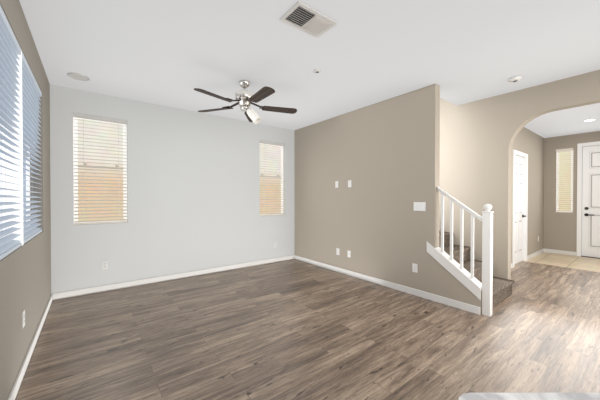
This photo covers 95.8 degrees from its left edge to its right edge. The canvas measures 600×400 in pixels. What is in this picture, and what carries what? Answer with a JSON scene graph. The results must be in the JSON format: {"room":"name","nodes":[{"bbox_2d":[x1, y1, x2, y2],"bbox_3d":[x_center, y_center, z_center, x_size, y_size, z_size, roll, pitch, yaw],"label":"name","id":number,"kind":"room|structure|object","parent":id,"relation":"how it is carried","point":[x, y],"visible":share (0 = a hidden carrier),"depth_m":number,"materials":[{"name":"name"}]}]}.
{"room":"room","nodes":[
{"label":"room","id":0,"kind":"room"},
{"bbox_2d":[0,0,50,399],"bbox_3d":[-0.953,-0.070,0.437,0.160,2.740,7.760,0,1,-38],"label":"wall","id":1,"kind":"structure","parent":0,"point":[25,273],"depth_m":2.20,"materials":[{"name":"beige paint"}]},
{"bbox_2d":[0,5,41,259],"bbox_3d":[-2.180,-0.397,2.026,0.149,1.488,2.098,0,1,-38],"label":"window blind","id":2,"kind":"object","parent":1,"relation":"attached to","point":[20,93],"visible":1,"depth_m":2.02,"materials":[{"name":"grey plastic"}]},
{"bbox_2d":[22,310,24,327],"bbox_3d":[-2.063,0.888,2.025,0.009,0.115,0.072,0,1,-38],"label":"outlet","id":3,"kind":"object","parent":1,"relation":"attached to","point":[23,312],"visible":1,"depth_m":2.01,"materials":[{"name":"white plastic"}]},
{"bbox_2d":[50,84,293,293],"bbox_3d":[-1.688,-0.103,4.668,3.840,2.740,0.160,0,1,-38],"label":"wall","id":4,"kind":"structure","parent":0,"point":[193,178],"depth_m":4.28,"materials":[{"name":"paint"}]},
{"bbox_2d":[73,112,126,224],"bbox_3d":[-2.793,-0.411,3.814,0.608,1.488,0.149,0,1,-38],"label":"window blind","id":5,"kind":"object","parent":4,"relation":"attached to","point":[99,143],"visible":1,"depth_m":3.81,"materials":[{"name":"grey plastic"}]},
{"bbox_2d":[102,261,107,269],"bbox_3d":[-2.717,0.909,3.775,0.072,0.115,0.009,0,1,-38],"label":"outlet","id":6,"kind":"object","parent":4,"relation":"attached to","point":[104,263],"visible":1,"depth_m":3.77,"materials":[{"name":"white plastic"}]},
{"bbox_2d":[260,140,285,215],"bbox_3d":[-0.587,-0.425,5.514,0.618,1.488,0.149,0,1,-38],"label":"window blind","id":7,"kind":"object","parent":4,"relation":"attached to","point":[271,153],"visible":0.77,"depth_m":5.54,"materials":[{"name":"grey plastic"}]},
{"bbox_2d":[15,259,599,399],"bbox_3d":[2.031,1.343,2.646,7.650,0.120,8.000,0,1,-38],"label":"floor","id":8,"kind":"structure","parent":0,"point":[293,329],"depth_m":2.50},
{"bbox_2d":[427,187,493,316],"bbox_3d":[1.896,0.555,3.255,0.136,1.446,0.700,0,1,-38],"label":"stair railing","id":9,"kind":"object","parent":8,"relation":"on","point":[468,280],"visible":1,"depth_m":3.12,"materials":[{"name":"white wood"}]},
{"bbox_2d":[439,231,514,306],"bbox_3d":[1.439,0.031,4.743,0.957,2.470,3.530,0,1,-38],"label":"staircase steps","id":10,"kind":"structure","parent":8,"relation":"on","point":[502,288],"depth_m":3.65,"materials":[{"name":"carpet"}]},
{"bbox_2d":[19,0,599,137],"bbox_3d":[2.744,-1.561,3.172,9.450,0.200,8.000,0,1,-38],"label":"ceiling","id":11,"kind":"structure","parent":0,"point":[158,52],"depth_m":2.68,"materials":[{"name":"paint"}]},
{"bbox_2d":[67,73,89,80],"bbox_3d":[-2.617,-1.457,3.208,0.210,0.008,0.210,0,1,-38],"label":"speaker","id":12,"kind":"object","parent":11,"relation":"attached to","point":[77,76],"visible":1,"depth_m":3.20},
{"bbox_2d":[194,80,296,123],"bbox_3d":[-0.665,-1.199,3.328,1.301,0.526,1.258,0,1,-38],"label":"fan","id":13,"kind":"object","parent":11,"relation":"hanging from","point":[244,97],"visible":1,"depth_m":3.31,"materials":[{"name":"brown wood"}]},
{"bbox_2d":[280,1,336,37],"bbox_3d":[0.071,-1.444,2.193,0.400,0.017,0.250,0,1,-38],"label":"ceiling vent","id":14,"kind":"object","parent":11,"relation":"in","point":[300,16],"visible":1,"depth_m":2.18,"materials":[{"name":"white plastic"}]},
{"bbox_2d":[508,76,521,82],"bbox_3d":[2.579,-1.442,3.248,0.130,0.038,0.130,0,1,-38],"label":"smoke detector","id":15,"kind":"object","parent":11,"relation":"attached to","point":[515,78],"visible":1,"depth_m":3.22,"materials":[{"name":"white plastic"}]},
{"bbox_2d":[294,84,481,314],"bbox_3d":[0.995,-1.381,4.420,0.120,5.300,3.490,0,1,-38],"label":"wall","id":16,"kind":"structure","parent":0,"point":[388,150],"depth_m":4.09,"materials":[{"name":"beige paint"}]},
{"bbox_2d":[412,263,417,272],"bbox_3d":[1.538,0.910,3.626,0.009,0.115,0.072,0,1,-38],"label":"outlet","id":17,"kind":"object","parent":16,"relation":"attached to","point":[414,266],"visible":1,"depth_m":3.62,"materials":[{"name":"white plastic"}]},
{"bbox_2d":[414,202,425,210],"bbox_3d":[1.574,0.086,3.571,0.010,0.115,0.165,0,1,-38],"label":"switch","id":18,"kind":"object","parent":16,"relation":"attached to","point":[418,206],"visible":1,"depth_m":3.56,"materials":[{"name":"white plastic"}]},
{"bbox_2d":[439,70,599,279],"bbox_3d":[3.112,-1.374,3.457,0.130,5.300,7.600,0,1,-38],"label":"wall","id":19,"kind":"structure","parent":0,"point":[477,137],"depth_m":3.86,"materials":[{"name":"beige paint"}]},
{"bbox_2d":[8,248,575,399],"bbox_3d":[2.744,1.236,3.194,9.049,0.085,7.599,0,1,-38],"label":"baseboard","id":20,"kind":"structure","parent":19,"relation":"attached to","point":[450,302],"depth_m":3.86,"materials":[{"name":"white wood"}]},
{"bbox_2d":[511,127,543,262],"bbox_3d":[4.258,-0.109,5.360,3.995,2.740,0.120,0,1,-38],"label":"wall","id":21,"kind":"structure","parent":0,"point":[526,141],"depth_m":5.97,"materials":[{"name":"beige paint"}]},
{"bbox_2d":[512,149,527,267],"bbox_3d":[4.314,0.159,5.384,0.930,2.205,0.143,0,1,-38],"label":"door","id":22,"kind":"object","parent":21,"relation":"attached to","point":[520,159],"visible":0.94,"depth_m":5.43,"materials":[{"name":"paint"}]},
{"bbox_2d":[459,393,599,399],"bbox_3d":[1.141,0.840,0.156,1.700,0.925,0.750,0,0,0],"label":"countertop","id":23,"kind":"structure","parent":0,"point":[467,396],"depth_m":0.52,"materials":[{"name":"stone"}]},
{"bbox_2d":[526,252,599,271],"bbox_3d":[5.774,1.320,5.529,1.800,0.120,8.000,0,1,-38],"label":"floor","id":24,"kind":"structure","parent":0,"point":[562,260],"depth_m":5.55,"materials":[{"name":"beige tile"}]},
{"bbox_2d":[543,131,599,255],"bbox_3d":[7.289,-0.104,4.830,0.160,2.740,4.660,0,1,-38],"label":"wall","id":25,"kind":"structure","parent":0,"point":[560,229],"depth_m":6.33,"materials":[{"name":"beige paint"}]},
{"bbox_2d":[555,148,572,212],"bbox_3d":[6.154,-0.446,6.301,0.149,1.478,0.298,0,1,-38],"label":"window blind","id":26,"kind":"object","parent":25,"relation":"attached to","point":[564,157],"visible":0.97,"depth_m":6.31,"materials":[{"name":"grey plastic"}]},
{"bbox_2d":[577,141,599,258],"bbox_3d":[6.585,0.001,5.689,0.148,2.515,1.070,0,1,-38],"label":"door","id":27,"kind":"structure","parent":25,"relation":"attached to","point":[588,154],"depth_m":5.96,"materials":[{"name":"paint"}]}
]}

